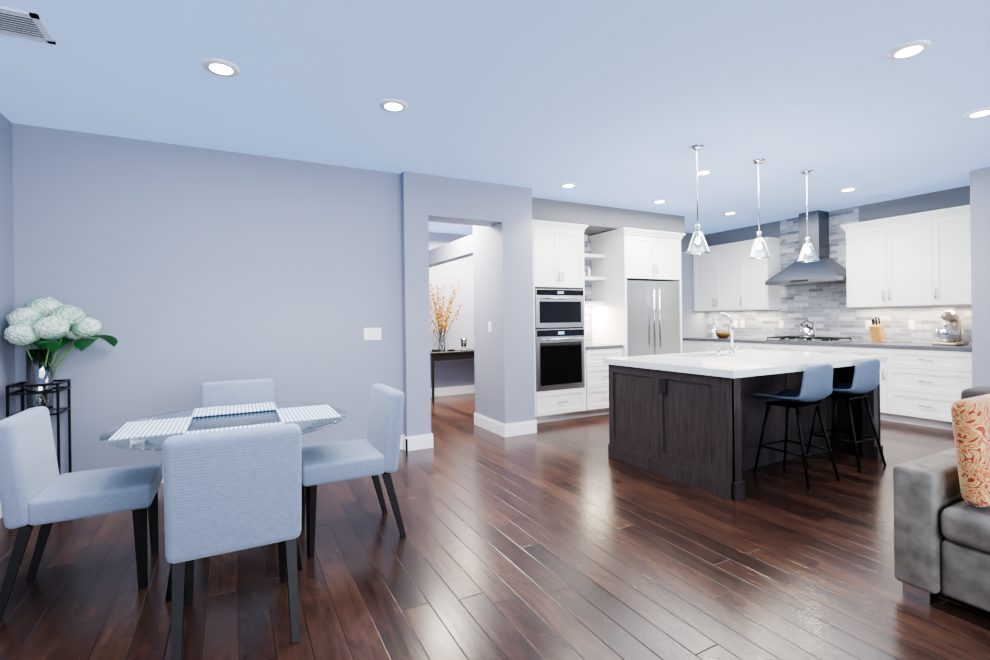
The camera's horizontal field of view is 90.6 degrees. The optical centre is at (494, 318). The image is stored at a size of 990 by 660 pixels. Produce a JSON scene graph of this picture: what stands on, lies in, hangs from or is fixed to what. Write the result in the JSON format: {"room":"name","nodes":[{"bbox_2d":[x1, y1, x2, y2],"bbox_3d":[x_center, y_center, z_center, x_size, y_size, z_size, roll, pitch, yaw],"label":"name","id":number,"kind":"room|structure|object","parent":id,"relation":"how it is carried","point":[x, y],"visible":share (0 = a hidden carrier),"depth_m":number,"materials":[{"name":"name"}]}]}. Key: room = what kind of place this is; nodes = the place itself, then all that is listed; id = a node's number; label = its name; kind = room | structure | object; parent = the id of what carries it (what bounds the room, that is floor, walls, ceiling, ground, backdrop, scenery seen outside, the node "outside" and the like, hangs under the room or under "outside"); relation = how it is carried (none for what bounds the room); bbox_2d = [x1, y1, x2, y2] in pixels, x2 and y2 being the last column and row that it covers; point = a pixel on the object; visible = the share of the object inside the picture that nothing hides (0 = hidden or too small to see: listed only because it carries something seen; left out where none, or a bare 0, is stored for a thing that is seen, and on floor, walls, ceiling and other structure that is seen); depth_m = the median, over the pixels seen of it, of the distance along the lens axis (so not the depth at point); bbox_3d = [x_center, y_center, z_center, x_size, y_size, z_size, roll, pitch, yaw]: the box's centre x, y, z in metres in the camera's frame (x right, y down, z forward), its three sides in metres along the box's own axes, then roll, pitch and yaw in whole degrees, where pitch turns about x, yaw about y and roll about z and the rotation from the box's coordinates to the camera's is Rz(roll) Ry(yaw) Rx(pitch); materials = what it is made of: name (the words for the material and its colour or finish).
{"room":"kitchen","nodes":[
{"label":"kitchen","id":0,"kind":"room"},
{"bbox_2d":[0,113,15,419],"bbox_3d":[-1.447,-0.071,-0.390,0.120,2.740,9.070,-1,0,-28],"label":"wall","id":1,"kind":"structure","parent":0,"point":[7,351],"depth_m":3.42,"materials":[{"name":"grey paint"}]},
{"bbox_2d":[0,502,2,518],"bbox_3d":[-1.342,1.228,-0.411,0.016,0.140,8.950,-1,0,-28],"label":"baseboard","id":2,"kind":"structure","parent":1,"relation":"attached to","point":[1,515],"depth_m":3.25,"materials":[{"name":"white wood"}]},
{"bbox_2d":[12,123,403,473],"bbox_3d":[-2.277,-0.060,4.238,3.000,2.740,0.120,-1,0,-28],"label":"wall","id":3,"kind":"structure","parent":0,"point":[181,273],"depth_m":4.07,"materials":[{"name":"grey paint"}]},
{"bbox_2d":[161,435,406,482],"bbox_3d":[-2.156,1.238,4.202,2.850,0.140,0.040,-1,0,-28],"label":"baseboard","id":4,"kind":"structure","parent":3,"relation":"attached to","point":[403,443],"depth_m":4.85,"materials":[{"name":"white wood"}]},
{"bbox_2d":[364,328,380,339],"bbox_3d":[-1.184,0.146,4.744,0.170,0.120,0.008,-1,0,-28],"label":"switch plate","id":5,"kind":"object","parent":3,"relation":"attached to","point":[372,333],"depth_m":4.74,"materials":[{"name":"white plastic"}]},
{"bbox_2d":[429,234,472,267],"bbox_3d":[-0.743,-0.920,7.019,0.140,0.220,2.280,-1,0,-28],"label":"wall","id":6,"kind":"structure","parent":0,"point":[450,259],"depth_m":6.69,"materials":[{"name":"grey paint"}]},
{"bbox_2d":[429,232,474,387],"bbox_3d":[-0.554,-0.083,8.495,4.040,2.740,0.120,-1,0,-28],"label":"wall","id":7,"kind":"structure","parent":0,"point":[447,373],"depth_m":8.35,"materials":[{"name":"grey paint"}]},
{"bbox_2d":[431,385,474,396],"bbox_3d":[-0.448,1.216,8.465,3.670,0.140,0.016,-1,0,-28],"label":"baseboard","id":8,"kind":"structure","parent":7,"relation":"attached to","point":[444,391],"depth_m":8.32,"materials":[{"name":"white wood"}]},
{"bbox_2d":[401,171,534,436],"bbox_3d":[-0.314,-0.086,5.525,1.676,2.740,0.750,-1,0,-28],"label":"wall","id":9,"kind":"structure","parent":0,"point":[498,217],"depth_m":5.34,"materials":[{"name":"grey paint"}]},
{"bbox_2d":[420,433,432,447],"bbox_3d":[-0.699,1.219,5.047,0.016,0.140,0.316,-1,0,-28],"label":"baseboard","id":10,"kind":"structure","parent":9,"relation":"attached to","point":[427,439],"depth_m":4.88,"materials":[{"name":"white wood"}]},
{"bbox_2d":[488,322,491,331],"bbox_3d":[-0.058,0.091,5.597,0.008,0.120,0.072,-1,0,-28],"label":"switch plate","id":11,"kind":"object","parent":9,"relation":"attached to","point":[489,323],"depth_m":5.59,"materials":[{"name":"white plastic"}]},
{"bbox_2d":[474,413,506,436],"bbox_3d":[-0.069,1.211,5.637,0.016,0.140,0.766,-1,0,-28],"label":"baseboard","id":12,"kind":"structure","parent":9,"relation":"attached to","point":[494,426],"depth_m":5.57,"materials":[{"name":"white wood"}]},
{"bbox_2d":[507,420,536,436],"bbox_3d":[0.294,1.206,5.405,0.386,0.140,0.016,-1,0,-28],"label":"baseboard","id":13,"kind":"structure","parent":9,"relation":"attached to","point":[527,427],"depth_m":5.40,"materials":[{"name":"white wood"}]},
{"bbox_2d":[0,393,989,659],"bbox_3d":[1.838,1.296,3.018,9.090,0.080,12.020,-1,0,-28],"label":"floor","id":14,"kind":"structure","parent":0,"point":[568,539],"depth_m":2.47,"materials":[{"name":"brown wood"}]},
{"bbox_2d":[5,379,71,474],"bbox_3d":[-3.211,0.885,3.462,0.274,0.875,0.274,-1,0,-28],"label":"plant stand","id":15,"kind":"object","parent":14,"relation":"on","point":[57,410],"visible":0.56,"depth_m":3.41,"materials":[{"name":"black metal"}]},
{"bbox_2d":[4,297,117,410],"bbox_3d":[-3.074,0.246,3.491,0.584,0.812,0.389,-1,0,-28],"label":"vase","id":16,"kind":"object","parent":15,"relation":"on","point":[38,322],"visible":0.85,"depth_m":3.41,"materials":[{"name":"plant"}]},
{"bbox_2d":[0,406,162,620],"bbox_3d":[-2.021,0.876,2.430,0.577,0.868,0.470,-1,0,-28],"label":"chair","id":17,"kind":"object","parent":14,"relation":"on","point":[36,488],"visible":1,"depth_m":2.29,"materials":[{"name":"fabric"}]},
{"bbox_2d":[99,402,346,600],"bbox_3d":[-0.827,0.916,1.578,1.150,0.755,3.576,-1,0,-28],"label":"dining table","id":18,"kind":"object","parent":14,"relation":"on","point":[153,443],"visible":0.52,"depth_m":2.59,"materials":[{"name":"clear glass"}]},
{"bbox_2d":[162,423,300,659],"bbox_3d":[-1.109,0.864,2.107,0.470,0.868,0.577,-1,0,-28],"label":"chair","id":19,"kind":"object","parent":14,"relation":"on","point":[227,491],"visible":1,"depth_m":1.87,"materials":[{"name":"fabric"}]},
{"bbox_2d":[200,378,274,407],"bbox_3d":[-1.733,0.872,3.324,0.470,0.868,0.577,-1,0,-28],"label":"chair","id":20,"kind":"object","parent":14,"relation":"on","point":[223,393],"visible":0.23,"depth_m":3.48,"materials":[{"name":"fabric"}]},
{"bbox_2d":[301,383,405,557],"bbox_3d":[-0.883,0.861,2.956,0.577,0.868,0.470,-1,0,-28],"label":"chair","id":21,"kind":"object","parent":14,"relation":"on","point":[374,454],"visible":0.83,"depth_m":2.85,"materials":[{"name":"fabric"}]},
{"bbox_2d":[430,349,473,400],"bbox_3d":[-0.643,0.906,8.101,1.050,0.765,0.400,-1,0,-28],"label":"console table","id":22,"kind":"object","parent":14,"relation":"on","point":[452,355],"visible":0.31,"depth_m":7.84,"materials":[{"name":"brown wood"}]},
{"bbox_2d":[429,280,466,351],"bbox_3d":[-0.861,-0.063,8.000,0.838,1.177,0.390,-1,0,-28],"label":"vase","id":23,"kind":"object","parent":22,"relation":"on","point":[439,318],"visible":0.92,"depth_m":7.96,"materials":[{"name":"clear glass"}]},
{"bbox_2d":[532,224,587,422],"bbox_3d":[0.574,0.068,6.475,0.770,2.410,0.996,-1,0,-28],"label":"tall cabinet","id":24,"kind":"object","parent":14,"relation":"on","point":[558,254],"depth_m":6.04,"materials":[{"name":"white wood"}]},
{"bbox_2d":[535,289,584,390],"bbox_3d":[0.821,0.247,6.013,0.720,1.225,0.081,-1,0,-28],"label":"double oven","id":25,"kind":"object","parent":24,"relation":"in","point":[560,359],"visible":1,"depth_m":6.01,"materials":[{"name":"silver metal"}]},
{"bbox_2d":[584,253,605,305],"bbox_3d":[1.191,-0.537,6.779,0.612,0.698,0.306,-1,0,-28],"label":"shelves","id":26,"kind":"object","parent":24,"relation":"attached to","point":[591,257],"visible":0.38,"depth_m":6.73,"materials":[{"name":"white wood"}]},
{"bbox_2d":[584,267,590,300],"bbox_3d":[1.190,-0.648,6.770,0.318,0.823,0.134,-1,0,-28],"label":"decor","id":27,"kind":"object","parent":26,"relation":"on","point":[589,272],"visible":0.12,"depth_m":6.81,"materials":[{"name":"white ceramic"}]},
{"bbox_2d":[588,348,621,416],"bbox_3d":[1.197,0.827,6.801,0.619,0.875,0.996,-1,0,-28],"label":"base cabinet","id":28,"kind":"object","parent":14,"relation":"on","point":[598,378],"depth_m":6.32,"materials":[{"name":"white wood"}]},
{"bbox_2d":[588,344,622,347],"bbox_3d":[1.276,0.368,6.640,0.619,0.040,0.648,-1,0,-28],"label":"countertop","id":29,"kind":"structure","parent":28,"relation":"on","point":[589,345],"depth_m":6.42,"materials":[{"name":"grey stone"}]},
{"bbox_2d":[588,227,685,356],"bbox_3d":[1.953,0.027,7.155,1.150,2.455,1.091,-1,0,-28],"label":"tall cabinet","id":30,"kind":"object","parent":14,"relation":"on","point":[640,254],"visible":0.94,"depth_m":6.72,"materials":[{"name":"white wood"}]},
{"bbox_2d":[627,280,679,355],"bbox_3d":[2.020,0.366,7.037,0.980,1.775,0.846,-1,0,-28],"label":"fridge","id":31,"kind":"object","parent":14,"relation":"on","point":[652,317],"visible":0.27,"depth_m":6.69,"materials":[{"name":"silver metal"}]},
{"bbox_2d":[682,341,701,352],"bbox_3d":[3.617,0.796,8.390,0.646,0.875,0.465,-1,0,-28],"label":"base cabinet","id":32,"kind":"object","parent":14,"relation":"on","point":[687,346],"depth_m":8.27,"materials":[{"name":"white wood"}]},
{"bbox_2d":[702,341,745,351],"bbox_3d":[3.919,0.792,7.823,0.646,0.875,0.818,-1,0,-28],"label":"base cabinet","id":33,"kind":"object","parent":14,"relation":"on","point":[707,346],"depth_m":7.76,"materials":[{"name":"white wood"}]},
{"bbox_2d":[608,361,886,500],"bbox_3d":[2.241,0.824,4.423,2.046,0.852,1.284,-1,0,-28],"label":"kitchen island","id":34,"kind":"object","parent":14,"relation":"on","point":[694,419],"depth_m":4.08,"materials":[{"name":"black wood"}]},
{"bbox_2d":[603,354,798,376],"bbox_3d":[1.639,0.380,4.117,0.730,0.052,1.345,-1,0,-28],"label":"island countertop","id":35,"kind":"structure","parent":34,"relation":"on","point":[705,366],"depth_m":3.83,"materials":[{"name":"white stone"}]},
{"bbox_2d":[671,349,886,372],"bbox_3d":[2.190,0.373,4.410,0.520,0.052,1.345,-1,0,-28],"label":"island countertop","id":36,"kind":"structure","parent":34,"relation":"on","point":[803,364],"depth_m":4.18,"materials":[{"name":"white stone"}]},
{"bbox_2d":[712,313,738,356],"bbox_3d":[2.135,0.143,4.657,0.308,0.407,0.233,-1,0,-28],"label":"faucet","id":37,"kind":"object","parent":36,"relation":"on","point":[731,352],"visible":1,"depth_m":4.60,"materials":[{"name":"silver metal"}]},
{"bbox_2d":[746,341,769,349],"bbox_3d":[4.195,0.788,7.303,0.646,0.875,0.479,-1,0,-28],"label":"base cabinet","id":38,"kind":"object","parent":14,"relation":"on","point":[757,345],"depth_m":7.21,"materials":[{"name":"white wood"}]},
{"bbox_2d":[770,341,801,351],"bbox_3d":[4.390,0.786,6.936,0.646,0.875,0.588,-1,0,-28],"label":"base cabinet","id":39,"kind":"object","parent":14,"relation":"on","point":[774,345],"depth_m":6.89,"materials":[{"name":"white wood"}]},
{"bbox_2d":[752,363,839,489],"bbox_3d":[2.369,0.794,3.872,0.450,0.914,0.485,-1,0,-28],"label":"stool","id":40,"kind":"object","parent":14,"relation":"on","point":[817,383],"visible":1,"depth_m":3.74,"materials":[{"name":"blue"}]},
{"bbox_2d":[802,345,841,353],"bbox_3d":[4.611,0.783,6.521,0.646,0.875,0.589,-1,0,-28],"label":"base cabinet","id":41,"kind":"object","parent":14,"relation":"on","point":[834,349],"depth_m":6.41,"materials":[{"name":"white wood"}]},
{"bbox_2d":[806,358,885,472],"bbox_3d":[3.015,0.786,4.232,0.450,0.914,0.485,-1,0,-28],"label":"stool","id":42,"kind":"object","parent":14,"relation":"on","point":[865,379],"visible":0.79,"depth_m":4.08,"materials":[{"name":"blue"}]},
{"bbox_2d":[842,345,877,355],"bbox_3d":[4.806,0.780,6.154,0.646,0.875,0.479,-1,0,-28],"label":"base cabinet","id":43,"kind":"object","parent":14,"relation":"on","point":[872,350],"depth_m":6.03,"materials":[{"name":"white wood"}]},
{"bbox_2d":[878,345,972,429],"bbox_3d":[5.090,0.776,5.620,0.646,0.875,0.850,-1,0,-28],"label":"base cabinet","id":44,"kind":"object","parent":14,"relation":"on","point":[920,387],"depth_m":5.50,"materials":[{"name":"white wood"}]},
{"bbox_2d":[682,337,971,348],"bbox_3d":[4.388,0.328,6.918,0.656,0.041,3.794,-1,0,-28],"label":"countertop","id":45,"kind":"structure","parent":44,"relation":"on","point":[889,345],"depth_m":6.25,"materials":[{"name":"grey stone"}]},
{"bbox_2d":[716,331,729,337],"bbox_3d":[3.783,0.259,8.122,0.270,0.113,0.270,-1,0,-28],"label":"fruit bowl","id":46,"kind":"object","parent":45,"relation":"on","point":[720,334],"visible":0.92,"depth_m":8.05,"materials":[{"name":"brown wood"}]},
{"bbox_2d":[766,336,852,342],"bbox_3d":[4.389,0.282,6.896,0.541,0.050,0.910,-1,0,-28],"label":"cooktop","id":47,"kind":"object","parent":45,"relation":"in","point":[812,339],"visible":0.98,"depth_m":6.77,"materials":[{"name":"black metal"}]},
{"bbox_2d":[799,320,814,336],"bbox_3d":[4.371,0.135,6.887,0.248,0.243,0.190,-1,0,-28],"label":"kettle","id":48,"kind":"object","parent":47,"relation":"on","point":[807,331],"visible":1,"depth_m":6.84,"materials":[{"name":"silver metal"}]},
{"bbox_2d":[869,316,885,342],"bbox_3d":[4.909,0.133,6.290,0.189,0.333,0.110,-1,0,-28],"label":"knife block","id":49,"kind":"object","parent":45,"relation":"on","point":[876,329],"visible":1,"depth_m":6.25,"materials":[{"name":"brown wood"}]},
{"bbox_2d":[932,310,968,345],"bbox_3d":[5.194,0.098,5.592,0.356,0.396,0.220,-1,0,-28],"label":"stand mixer","id":50,"kind":"object","parent":45,"relation":"on","point":[950,335],"visible":1,"depth_m":5.53,"materials":[{"name":"beige"}]},
{"bbox_2d":[893,386,989,611],"bbox_3d":[2.858,0.803,1.333,0.960,0.880,2.600,-1,0,-28],"label":"sofa","id":51,"kind":"object","parent":14,"relation":"on","point":[941,534],"visible":0.94,"depth_m":2.14,"materials":[{"name":"fabric"}]},
{"bbox_2d":[951,394,989,506],"bbox_3d":[2.185,0.567,2.168,0.450,0.449,0.130,-1,0,-28],"label":"pillow","id":52,"kind":"object","parent":51,"relation":"on","point":[971,422],"visible":1,"depth_m":2.06,"materials":[{"name":"fabric"}]},
{"bbox_2d":[0,0,989,234],"bbox_3d":[1.801,-1.534,3.018,9.090,0.100,12.020,-1,0,-28],"label":"ceiling","id":53,"kind":"structure","parent":0,"point":[625,104],"depth_m":3.13,"materials":[{"name":"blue paint"}]},
{"bbox_2d":[0,6,55,44],"bbox_3d":[-2.388,-1.422,2.325,0.400,0.015,0.270,-1,0,-28],"label":"ceiling vent","id":54,"kind":"object","parent":53,"relation":"in","point":[22,24],"visible":1,"depth_m":2.38,"materials":[{"name":"white metal"}]},
{"bbox_2d":[202,59,239,76],"bbox_3d":[-1.565,-1.433,2.802,0.187,0.012,0.187,-1,0,17],"label":"recessed light","id":55,"kind":"object","parent":53,"relation":"in","point":[220,67],"depth_m":2.79,"materials":[{"name":"white"}]},
{"bbox_2d":[379,99,407,111],"bbox_3d":[-0.688,-1.445,3.325,0.187,0.012,0.187,-1,0,17],"label":"recessed light","id":56,"kind":"object","parent":53,"relation":"in","point":[391,105],"depth_m":3.31,"materials":[{"name":"white"}]},
{"bbox_2d":[560,183,576,187],"bbox_3d":[0.804,-1.464,5.375,0.187,0.012,0.187,-1,0,17],"label":"recessed light","id":57,"kind":"object","parent":53,"relation":"in","point":[565,185],"depth_m":5.37,"materials":[{"name":"white"}]},
{"bbox_2d":[652,199,667,203],"bbox_3d":[2.076,-1.481,6.177,0.187,0.012,0.187,-1,0,17],"label":"recessed light","id":58,"kind":"object","parent":53,"relation":"in","point":[658,201],"depth_m":6.17,"materials":[{"name":"white"}]},
{"bbox_2d":[686,144,710,253],"bbox_3d":[1.742,-1.025,4.218,0.196,0.913,0.196,-1,0,-28],"label":"pendant light","id":59,"kind":"object","parent":53,"relation":"hanging from","point":[697,240],"visible":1,"depth_m":4.20,"materials":[{"name":"clear glass"}]},
{"bbox_2d":[693,169,712,175],"bbox_3d":[2.102,-1.481,4.956,0.187,0.012,0.187,-1,0,17],"label":"recessed light","id":60,"kind":"object","parent":53,"relation":"in","point":[704,171],"depth_m":4.94,"materials":[{"name":"white"}]},
{"bbox_2d":[723,212,736,214],"bbox_3d":[3.332,-1.497,6.946,0.187,0.012,0.187,-1,0,17],"label":"recessed light","id":61,"kind":"object","parent":53,"relation":"in","point":[726,213],"depth_m":6.94,"materials":[{"name":"white"}]},
{"bbox_2d":[748,158,770,258],"bbox_3d":[2.484,-1.035,4.612,0.196,0.913,0.196,-1,0,-28],"label":"pendant light","id":62,"kind":"object","parent":53,"relation":"hanging from","point":[759,243],"visible":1,"depth_m":4.60,"materials":[{"name":"clear glass"}]},
{"bbox_2d":[797,169,818,261],"bbox_3d":[3.172,-1.044,4.978,0.196,0.913,0.196,-1,0,-28],"label":"pendant light","id":63,"kind":"object","parent":53,"relation":"hanging from","point":[812,257],"visible":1,"depth_m":4.97,"materials":[{"name":"glass"}]},
{"bbox_2d":[838,187,857,191],"bbox_3d":[4.114,-1.507,5.709,0.187,0.012,0.187,-1,0,17],"label":"recessed light","id":64,"kind":"object","parent":53,"relation":"in","point":[847,189],"depth_m":5.70,"materials":[{"name":"white"}]},
{"bbox_2d":[887,40,930,59],"bbox_3d":[2.288,-1.484,2.711,0.187,0.012,0.187,-1,0,17],"label":"recessed light","id":65,"kind":"object","parent":53,"relation":"in","point":[911,49],"depth_m":2.70,"materials":[{"name":"white"}]},
{"bbox_2d":[963,107,989,118],"bbox_3d":[3.542,-1.500,3.570,0.187,0.012,0.187,-1,0,17],"label":"recessed light","id":66,"kind":"object","parent":53,"relation":"in","point":[982,112],"depth_m":3.58,"materials":[{"name":"white"}]},
{"bbox_2d":[532,197,706,337],"bbox_3d":[2.052,-0.117,7.355,4.608,2.740,1.080,-1,0,-28],"label":"wall","id":67,"kind":"structure","parent":0,"point":[597,219],"depth_m":6.72,"materials":[{"name":"grey paint"}]},
{"bbox_2d":[544,221,587,235],"bbox_3d":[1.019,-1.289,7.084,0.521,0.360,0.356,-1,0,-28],"label":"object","id":68,"kind":"object","parent":67,"relation":"attached to","point":[545,222],"depth_m":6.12,"materials":[{"name":"white wood"}]},
{"bbox_2d":[584,241,591,342],"bbox_3d":[1.118,-0.382,6.920,0.614,1.458,0.009,-1,0,-28],"label":"backsplash","id":69,"kind":"structure","parent":67,"relation":"attached to","point":[588,309],"depth_m":7.03,"materials":[{"name":"tile"}]},
{"bbox_2d":[706,185,969,342],"bbox_3d":[4.763,-0.152,7.035,0.120,2.740,3.950,-1,0,-28],"label":"wall","id":70,"kind":"structure","parent":0,"point":[945,199],"depth_m":6.31,"materials":[{"name":"grey paint"}]},
{"bbox_2d":[693,245,733,311],"bbox_3d":[3.846,-0.660,8.244,0.346,1.039,0.954,-1,0,-28],"label":"upper cabinet","id":71,"kind":"object","parent":70,"relation":"attached to","point":[713,272],"depth_m":8.20,"materials":[{"name":"white wood"}]},
{"bbox_2d":[734,241,781,310],"bbox_3d":[4.134,-0.664,7.702,0.346,1.039,0.512,-1,0,-28],"label":"upper cabinet","id":72,"kind":"object","parent":70,"relation":"attached to","point":[751,292],"depth_m":7.56,"materials":[{"name":"white wood"}]},
{"bbox_2d":[765,210,846,285],"bbox_3d":[4.446,-1.009,6.935,0.502,1.010,1.000,-1,0,-28],"label":"range hood","id":73,"kind":"object","parent":70,"relation":"attached to","point":[825,268],"visible":0.83,"depth_m":6.86,"materials":[{"name":"silver metal"}]},
{"bbox_2d":[707,206,971,344],"bbox_3d":[4.666,-0.607,7.072,0.001,1.822,3.794,-1,0,-28],"label":"backsplash","id":74,"kind":"structure","parent":70,"relation":"attached to","point":[824,309],"depth_m":6.91,"materials":[{"name":"tile"}]},
{"bbox_2d":[779,320,783,327],"bbox_3d":[4.414,0.082,7.556,0.006,0.120,0.070,-1,0,-28],"label":"electrical outlet plate","id":75,"kind":"object","parent":74,"relation":"attached to","point":[781,325],"depth_m":7.55,"materials":[{"name":"white plastic"}]},
{"bbox_2d":[866,320,871,328],"bbox_3d":[4.968,0.075,6.514,0.006,0.120,0.070,-1,0,-28],"label":"electrical outlet plate","id":76,"kind":"object","parent":74,"relation":"attached to","point":[868,322],"depth_m":6.51,"materials":[{"name":"white plastic"}]},
{"bbox_2d":[908,320,914,329],"bbox_3d":[5.188,0.072,6.099,0.006,0.120,0.070,-1,0,-28],"label":"electrical outlet plate","id":77,"kind":"object","parent":74,"relation":"attached to","point":[911,324],"depth_m":6.10,"materials":[{"name":"white plastic"}]},
{"bbox_2d":[844,217,933,307],"bbox_3d":[4.988,-0.675,6.096,0.346,1.039,0.967,-1,0,-28],"label":"upper cabinet","id":78,"kind":"object","parent":70,"relation":"attached to","point":[884,258],"depth_m":6.04,"materials":[{"name":"white wood"}]},
{"bbox_2d":[922,209,971,304],"bbox_3d":[5.281,-0.679,5.545,0.346,1.039,0.519,-1,0,-28],"label":"upper cabinet","id":79,"kind":"object","parent":70,"relation":"attached to","point":[922,259],"depth_m":5.53,"materials":[{"name":"white wood"}]},
{"bbox_2d":[970,167,989,387],"bbox_3d":[5.271,-0.159,5.154,0.750,2.740,0.150,-1,0,-28],"label":"wall","id":80,"kind":"structure","parent":0,"point":[980,230],"depth_m":4.98,"materials":[{"name":"grey paint"}]}
]}

